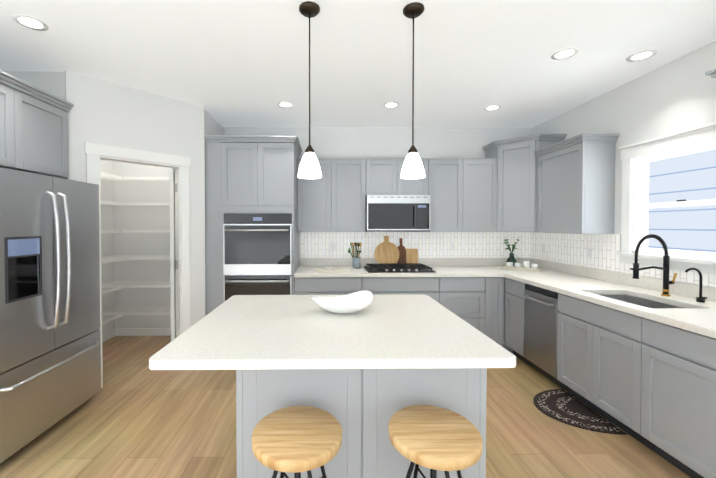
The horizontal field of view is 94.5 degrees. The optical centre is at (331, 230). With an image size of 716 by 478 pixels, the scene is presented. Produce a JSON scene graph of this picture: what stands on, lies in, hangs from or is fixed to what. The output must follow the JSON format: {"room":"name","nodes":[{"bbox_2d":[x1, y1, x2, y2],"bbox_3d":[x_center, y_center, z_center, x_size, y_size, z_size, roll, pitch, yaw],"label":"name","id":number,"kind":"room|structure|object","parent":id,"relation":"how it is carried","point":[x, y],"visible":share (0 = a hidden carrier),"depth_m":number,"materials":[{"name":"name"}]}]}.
{"room":"kitchen","nodes":[
{"label":"kitchen","id":0,"kind":"room"},
{"bbox_2d":[5,71,65,178],"bbox_3d":[-2.479,0.035,2.820,0.652,2.720,0.110,0,1,-1],"label":"wall","id":1,"kind":"structure","parent":0,"point":[52,82],"depth_m":2.75,"materials":[{"name":"white paint"}]},
{"bbox_2d":[0,70,73,177],"bbox_3d":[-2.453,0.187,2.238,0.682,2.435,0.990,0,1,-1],"label":"upper cabinet","id":2,"kind":"object","parent":1,"relation":"attached to","point":[34,136],"visible":1,"depth_m":2.39,"materials":[{"name":"grey wood"}]},
{"bbox_2d":[100,160,114,333],"bbox_3d":[-2.849,0.053,1.655,0.120,2.720,5.270,0,1,-1],"label":"wall","id":3,"kind":"structure","parent":0,"point":[107,239],"depth_m":4.17,"materials":[{"name":"white paint"}]},
{"bbox_2d":[102,328,115,342],"bbox_3d":[-2.808,1.335,3.601,0.014,0.095,1.420,0,1,-1],"label":"baseboard","id":4,"kind":"structure","parent":3,"relation":"attached to","point":[112,333],"depth_m":4.16,"materials":[{"name":"white"}]},
{"bbox_2d":[100,171,124,324],"bbox_3d":[-2.602,0.195,3.586,0.240,1.672,1.413,0,1,-1],"label":"shelf","id":5,"kind":"object","parent":3,"relation":"attached to","point":[113,258],"depth_m":3.91,"materials":[{"name":"white wood"}]},
{"bbox_2d":[65,70,204,326],"bbox_3d":[-1.815,0.029,3.195,0.110,2.720,1.170,1,1,44],"label":"wall","id":6,"kind":"structure","parent":0,"point":[105,112],"depth_m":3.15,"materials":[{"name":"white paint"}]},
{"bbox_2d":[85,142,190,387],"bbox_3d":[-1.827,0.317,3.183,0.152,2.145,0.890,1,1,44],"label":"door frame","id":7,"kind":"structure","parent":6,"relation":"attached to","point":[97,153],"depth_m":3.38,"materials":[{"name":"white wood"}]},
{"bbox_2d":[169,169,175,340],"bbox_3d":[-1.682,0.356,3.826,0.183,2.023,0.690,0,1,-1],"label":"pantry door","id":8,"kind":"structure","parent":6,"relation":"in","point":[172,258],"depth_m":3.48,"materials":[{"name":"white wood"}]},
{"bbox_2d":[204,110,222,134],"bbox_3d":[-1.459,0.018,3.926,0.110,2.720,0.766,0,1,-1],"label":"wall","id":9,"kind":"structure","parent":0,"point":[212,126],"depth_m":3.87,"materials":[{"name":"white paint"}]},
{"bbox_2d":[113,127,530,327],"bbox_3d":[-0.096,0.010,4.388,5.700,2.720,0.120,0,1,-1],"label":"wall","id":10,"kind":"structure","parent":0,"point":[354,142],"depth_m":4.31,"materials":[{"name":"white paint"}]},
{"bbox_2d":[116,328,170,335],"bbox_3d":[-2.157,1.324,4.313,1.276,0.095,0.014,0,1,-1],"label":"baseboard","id":11,"kind":"structure","parent":10,"relation":"attached to","point":[137,332],"depth_m":4.30,"materials":[{"name":"white wood"}]},
{"bbox_2d":[124,177,170,314],"bbox_3d":[-2.155,0.188,4.026,0.667,1.672,0.120,0,1,-1],"label":"shelf","id":12,"kind":"object","parent":10,"relation":"attached to","point":[126,257],"depth_m":3.99,"materials":[{"name":"white wood"}]},
{"bbox_2d":[297,158,336,231],"bbox_3d":[-0.175,-0.435,4.153,0.474,0.898,0.326,0,1,-1],"label":"upper cabinet","id":13,"kind":"object","parent":10,"relation":"attached to","point":[316,198],"depth_m":4.00,"materials":[{"name":"grey wood"}]},
{"bbox_2d":[337,158,368,231],"bbox_3d":[0.180,-0.435,4.158,0.474,0.898,0.326,0,1,-1],"label":"upper cabinet","id":14,"kind":"object","parent":10,"relation":"attached to","point":[352,173],"depth_m":4.00,"materials":[{"name":"grey wood"}]},
{"bbox_2d":[369,158,404,194],"bbox_3d":[0.638,-0.658,4.160,0.438,0.453,0.326,0,1,-1],"label":"upper cabinet","id":15,"kind":"object","parent":10,"relation":"attached to","point":[384,173],"depth_m":4.00,"materials":[{"name":"grey wood"}]},
{"bbox_2d":[366,195,429,231],"bbox_3d":[0.799,-0.206,4.103,0.752,0.438,0.462,0,1,-1],"label":"over-the-range microwave","id":16,"kind":"object","parent":15,"relation":"attached to","point":[397,213],"visible":0.98,"depth_m":3.91,"materials":[{"name":"grey metal"}]},
{"bbox_2d":[300,232,527,257],"bbox_3d":[1.101,0.186,4.340,3.030,0.345,0.009,0,1,-1],"label":"tile backsplash","id":17,"kind":"structure","parent":10,"relation":"attached to","point":[312,244],"depth_m":4.34,"materials":[{"name":"white tile"}]},
{"bbox_2d":[330,243,335,250],"bbox_3d":[0.025,0.214,4.318,0.070,0.115,0.007,0,1,-1],"label":"electrical outlet plate","id":18,"kind":"object","parent":17,"relation":"attached to","point":[332,245],"depth_m":4.32,"materials":[{"name":"white plastic"}]},
{"bbox_2d":[450,242,454,250],"bbox_3d":[1.595,0.213,4.339,0.070,0.115,0.007,0,1,-1],"label":"electrical outlet plate","id":19,"kind":"object","parent":17,"relation":"attached to","point":[452,244],"depth_m":4.34,"materials":[{"name":"white plastic"}]},
{"bbox_2d":[405,158,428,194],"bbox_3d":[0.958,-0.658,4.165,0.438,0.453,0.326,0,1,-1],"label":"upper cabinet","id":20,"kind":"object","parent":10,"relation":"attached to","point":[420,186],"depth_m":4.01,"materials":[{"name":"grey wood"}]},
{"bbox_2d":[429,158,468,231],"bbox_3d":[1.420,-0.436,4.175,0.481,0.898,0.326,0,1,-1],"label":"upper cabinet","id":21,"kind":"object","parent":10,"relation":"attached to","point":[462,192],"depth_m":4.02,"materials":[{"name":"grey wood"}]},
{"bbox_2d":[469,158,496,231],"bbox_3d":[1.782,-0.436,4.180,0.481,0.898,0.326,0,1,-1],"label":"upper cabinet","id":22,"kind":"object","parent":10,"relation":"attached to","point":[482,171],"depth_m":4.03,"materials":[{"name":"grey wood"}]},
{"bbox_2d":[482,134,566,231],"bbox_3d":[2.310,-0.537,4.023,0.652,1.105,0.652,0,1,-1],"label":"upper cabinet","id":23,"kind":"object","parent":10,"relation":"attached to","point":[517,165],"visible":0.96,"depth_m":3.87,"materials":[{"name":"grey wood"}]},
{"bbox_2d":[0,336,690,477],"bbox_3d":[-0.060,1.442,1.776,5.700,0.060,5.390,0,1,-1],"label":"floor","id":24,"kind":"structure","parent":0,"point":[135,417],"depth_m":2.26,"materials":[{"name":"brown wood"}]},
{"bbox_2d":[0,167,100,463],"bbox_3d":[-2.307,0.516,2.275,0.955,1.775,0.916,0,1,-1],"label":"fridge","id":25,"kind":"object","parent":24,"relation":"on","point":[50,360],"visible":1,"depth_m":2.21,"materials":[{"name":"grey metal"}]},
{"bbox_2d":[204,135,301,315],"bbox_3d":[-0.885,0.170,3.932,1.031,2.415,0.770,0,1,-1],"label":"tall cabinet","id":26,"kind":"object","parent":24,"relation":"on","point":[251,240],"visible":0.79,"depth_m":3.62,"materials":[{"name":"grey wood"}]},
{"bbox_2d":[251,406,341,477],"bbox_3d":[-0.129,1.090,1.267,0.364,0.660,0.364,0,1,-1],"label":"stool","id":27,"kind":"object","parent":24,"relation":"on","point":[296,440],"visible":1,"depth_m":1.21,"materials":[{"name":"brown wood"}]},
{"bbox_2d":[295,277,366,294],"bbox_3d":[-0.006,0.942,3.997,0.806,0.868,0.687,0,1,-1],"label":"base cabinet","id":28,"kind":"object","parent":24,"relation":"on","point":[303,285],"depth_m":3.65,"materials":[{"name":"grey wood"}]},
{"bbox_2d":[236,368,486,477],"bbox_3d":[0.132,0.973,2.003,1.130,0.870,1.026,0,1,-1],"label":"kitchen island","id":29,"kind":"object","parent":24,"relation":"on","point":[362,406],"visible":0.31,"depth_m":1.49,"materials":[{"name":"grey wood"}]},
{"bbox_2d":[149,294,515,369],"bbox_3d":[0.003,0.519,1.914,1.480,0.040,1.221,0,1,-1],"label":"island countertop","id":30,"kind":"structure","parent":29,"relation":"on","point":[270,332],"depth_m":1.53,"materials":[{"name":"stone"}]},
{"bbox_2d":[311,290,372,313],"bbox_3d":[0.065,0.438,2.012,0.384,0.118,0.276,0,1,-1],"label":"bowl","id":31,"kind":"object","parent":30,"relation":"on","point":[353,302],"visible":1,"depth_m":2.02,"materials":[{"name":"white ceramic"}]},
{"bbox_2d":[367,277,442,304],"bbox_3d":[0.738,0.942,4.007,0.925,0.868,0.687,0,1,-1],"label":"base cabinet","id":32,"kind":"object","parent":24,"relation":"on","point":[432,287],"depth_m":3.66,"materials":[{"name":"grey wood"}]},
{"bbox_2d":[294,258,501,276],"bbox_3d":[0.730,0.437,3.984,2.280,0.140,0.719,0,1,-1],"label":"countertop","id":33,"kind":"structure","parent":32,"relation":"on","point":[444,267],"depth_m":4.05,"materials":[{"name":"stone"}]},
{"bbox_2d":[315,267,348,272],"bbox_3d":[0.002,0.453,3.816,0.350,0.030,0.240,0,1,-15],"label":"open book","id":34,"kind":"object","parent":33,"relation":"on","point":[326,270],"visible":1,"depth_m":3.74,"materials":[{"name":"beige paper"}]},
{"bbox_2d":[348,242,361,267],"bbox_3d":[0.296,0.303,4.149,0.179,0.320,0.166,0,1,-1],"label":"utensil crock","id":35,"kind":"object","parent":33,"relation":"on","point":[356,261],"visible":1,"depth_m":4.11,"materials":[{"name":"grey ceramic"}]},
{"bbox_2d":[374,236,417,264],"bbox_3d":[0.843,0.264,4.263,0.575,0.391,0.116,0,1,-1],"label":"cutting boards","id":36,"kind":"object","parent":33,"relation":"on","point":[386,251],"visible":0.83,"depth_m":4.24,"materials":[{"name":"brown wood"}]},
{"bbox_2d":[363,263,435,272],"bbox_3d":[0.790,0.442,3.947,0.760,0.048,0.500,0,1,-1],"label":"cooktop","id":37,"kind":"object","parent":33,"relation":"in","point":[390,268],"visible":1,"depth_m":3.82,"materials":[{"name":"black metal"}]},
{"bbox_2d":[388,405,482,477],"bbox_3d":[0.394,1.090,1.274,0.423,0.660,0.423,0,1,-1],"label":"stool","id":38,"kind":"object","parent":24,"relation":"on","point":[434,439],"visible":1,"depth_m":1.22,"materials":[{"name":"brown wood"}]},
{"bbox_2d":[443,277,490,338],"bbox_3d":[1.456,0.942,4.017,0.631,0.868,0.687,0,1,-1],"label":"base cabinet","id":39,"kind":"object","parent":24,"relation":"on","point":[477,303],"depth_m":3.68,"materials":[{"name":"grey wood"}]},
{"bbox_2d":[491,277,506,349],"bbox_3d":[1.818,0.942,4.022,0.214,0.868,0.687,0,1,-1],"label":"base cabinet","id":40,"kind":"object","parent":24,"relation":"on","point":[498,291],"depth_m":3.69,"materials":[{"name":"grey wood"}]},
{"bbox_2d":[522,283,567,391],"bbox_3d":[2.268,0.956,3.088,0.758,0.867,0.473,0,1,-1],"label":"dishwasher","id":41,"kind":"object","parent":24,"relation":"on","point":[541,311],"visible":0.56,"depth_m":3.04,"materials":[{"name":"grey metal"}]},
{"bbox_2d":[505,278,596,367],"bbox_3d":[2.290,0.950,3.505,0.707,0.868,0.356,0,1,-1],"label":"base cabinet","id":42,"kind":"object","parent":24,"relation":"on","point":[514,300],"depth_m":3.42,"materials":[{"name":"grey wood"}]},
{"bbox_2d":[533,389,626,434],"bbox_3d":[1.825,1.395,2.576,0.410,0.007,0.620,0,1,-1],"label":"rug","id":43,"kind":"object","parent":24,"relation":"on","point":[563,406],"visible":0.98,"depth_m":2.52,"materials":[{"name":"black fabric"}]},
{"bbox_2d":[557,314,648,447],"bbox_3d":[2.304,1.074,2.439,0.707,0.655,0.818,0,1,-1],"label":"base cabinet","id":44,"kind":"object","parent":24,"relation":"on","point":[596,361],"depth_m":2.35,"materials":[{"name":"grey wood"}]},
{"bbox_2d":[629,314,715,477],"bbox_3d":[2.316,0.981,1.588,0.707,0.868,1.124,0,1,-1],"label":"base cabinet","id":45,"kind":"object","parent":24,"relation":"on","point":[650,384],"depth_m":1.86,"materials":[{"name":"grey wood"}]},
{"bbox_2d":[490,258,715,338],"bbox_3d":[2.286,0.549,2.683,0.740,0.324,3.368,0,1,-1],"label":"countertop","id":46,"kind":"structure","parent":45,"relation":"on","point":[679,307],"depth_m":2.63,"materials":[{"name":"stone"}]},
{"bbox_2d":[504,239,519,265],"bbox_3d":[2.268,0.284,4.165,0.220,0.356,0.213,0,1,-1],"label":"vase","id":47,"kind":"object","parent":46,"relation":"on","point":[511,258],"visible":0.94,"depth_m":4.14,"materials":[{"name":"green glass"}]},
{"bbox_2d":[501,261,540,270],"bbox_3d":[2.280,0.416,3.967,0.400,0.100,0.180,1,1,34],"label":"tray","id":48,"kind":"object","parent":46,"relation":"on","point":[525,266],"visible":1,"depth_m":3.93,"materials":[{"name":"beige ceramic"}]},
{"bbox_2d":[630,234,706,302],"bbox_3d":[2.412,0.259,2.376,0.321,0.465,0.272,0,1,-1],"label":"faucet","id":49,"kind":"object","parent":46,"relation":"on","point":[665,269],"visible":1,"depth_m":2.46,"materials":[{"name":"black metal"}]},
{"bbox_2d":[0,0,715,127],"bbox_3d":[-0.060,-1.338,1.732,5.700,0.060,5.390,0,1,-1],"label":"ceiling","id":50,"kind":"structure","parent":0,"point":[234,63],"depth_m":2.44,"materials":[{"name":"white paint"}]},
{"bbox_2d":[12,14,47,30],"bbox_3d":[-1.895,-1.311,2.082,0.170,0.004,0.170,0,1,-1],"label":"recessed light","id":51,"kind":"object","parent":50,"relation":"in","point":[31,22],"visible":1,"depth_m":2.08,"materials":[{"name":"white plastic"}]},
{"bbox_2d":[277,101,292,107],"bbox_3d":[-0.484,-1.333,3.491,0.170,0.004,0.170,0,1,-1],"label":"recessed light","id":52,"kind":"object","parent":50,"relation":"in","point":[285,104],"visible":1,"depth_m":3.49,"materials":[{"name":"white plastic"}]},
{"bbox_2d":[298,1,321,178],"bbox_3d":[-0.128,-0.814,1.954,0.144,0.993,0.144,0,1,-1],"label":"pendant light","id":53,"kind":"object","parent":50,"relation":"hanging from","point":[309,167],"visible":1,"depth_m":1.92,"materials":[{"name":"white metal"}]},
{"bbox_2d":[383,102,399,107],"bbox_3d":[0.640,-1.334,3.507,0.170,0.004,0.170,0,1,-1],"label":"recessed light","id":54,"kind":"object","parent":50,"relation":"in","point":[391,104],"visible":1,"depth_m":3.50,"materials":[{"name":"white"}]},
{"bbox_2d":[400,2,424,178],"bbox_3d":[0.487,-0.814,1.962,0.144,0.993,0.144,0,1,-1],"label":"pendant light","id":55,"kind":"object","parent":50,"relation":"hanging from","point":[412,167],"visible":1,"depth_m":1.94,"materials":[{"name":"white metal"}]},
{"bbox_2d":[484,105,500,110],"bbox_3d":[1.755,-1.335,3.592,0.170,0.004,0.170,0,1,-1],"label":"recessed light","id":56,"kind":"object","parent":50,"relation":"in","point":[491,107],"visible":1,"depth_m":3.58,"materials":[{"name":"white plastic"}]},
{"bbox_2d":[551,48,578,59],"bbox_3d":[1.740,-1.317,2.462,0.170,0.004,0.170,0,1,-1],"label":"recessed light","id":57,"kind":"object","parent":50,"relation":"in","point":[564,53],"visible":1,"depth_m":2.45,"materials":[{"name":"white plastic"}]},
{"bbox_2d":[626,50,656,61],"bbox_3d":[2.340,-1.318,2.490,0.170,0.004,0.170,0,1,-1],"label":"recessed light","id":58,"kind":"object","parent":50,"relation":"in","point":[642,55],"visible":1,"depth_m":2.48,"materials":[{"name":"white"}]},
{"bbox_2d":[531,41,715,286],"bbox_3d":[2.731,0.052,1.732,0.120,2.720,5.270,0,1,-1],"label":"wall","id":59,"kind":"structure","parent":0,"point":[677,95],"depth_m":2.76,"materials":[{"name":"white paint"}]},
{"bbox_2d":[534,136,617,233],"bbox_3d":[2.491,-0.413,3.409,0.306,0.877,0.665,0,1,-1],"label":"upper cabinet","id":60,"kind":"object","parent":59,"relation":"attached to","point":[576,185],"depth_m":3.12,"materials":[{"name":"grey wood"}]},
{"bbox_2d":[528,232,715,286],"bbox_3d":[2.651,0.213,2.682,0.008,0.345,3.367,0,1,-1],"label":"tile backsplash","id":61,"kind":"structure","parent":59,"relation":"attached to","point":[568,248],"depth_m":3.33,"materials":[{"name":"white tile"}]},
{"bbox_2d":[541,243,545,252],"bbox_3d":[2.623,0.218,4.078,0.007,0.115,0.070,0,1,-1],"label":"electrical outlet plate","id":62,"kind":"object","parent":61,"relation":"attached to","point":[543,249],"depth_m":4.07,"materials":[{"name":"white plastic"}]},
{"bbox_2d":[586,247,591,258],"bbox_3d":[2.633,0.229,3.368,0.007,0.115,0.070,0,1,-1],"label":"electrical outlet plate","id":63,"kind":"object","parent":61,"relation":"attached to","point":[588,249],"depth_m":3.36,"materials":[{"name":"white plastic"}]},
{"bbox_2d":[615,122,715,274],"bbox_3d":[2.686,-0.223,2.515,0.188,1.045,0.985,0,1,-1],"label":"window","id":64,"kind":"structure","parent":59,"relation":"in","point":[635,205],"depth_m":2.74,"materials":[{"name":"white"}]},
{"label":"outside","id":65,"kind":"structure","parent":0,"visible":0},
{"bbox_2d":[648,149,715,252],"bbox_3d":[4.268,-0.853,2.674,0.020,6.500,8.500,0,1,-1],"label":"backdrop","id":66,"kind":"structure","parent":65,"point":[690,177],"depth_m":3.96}
]}

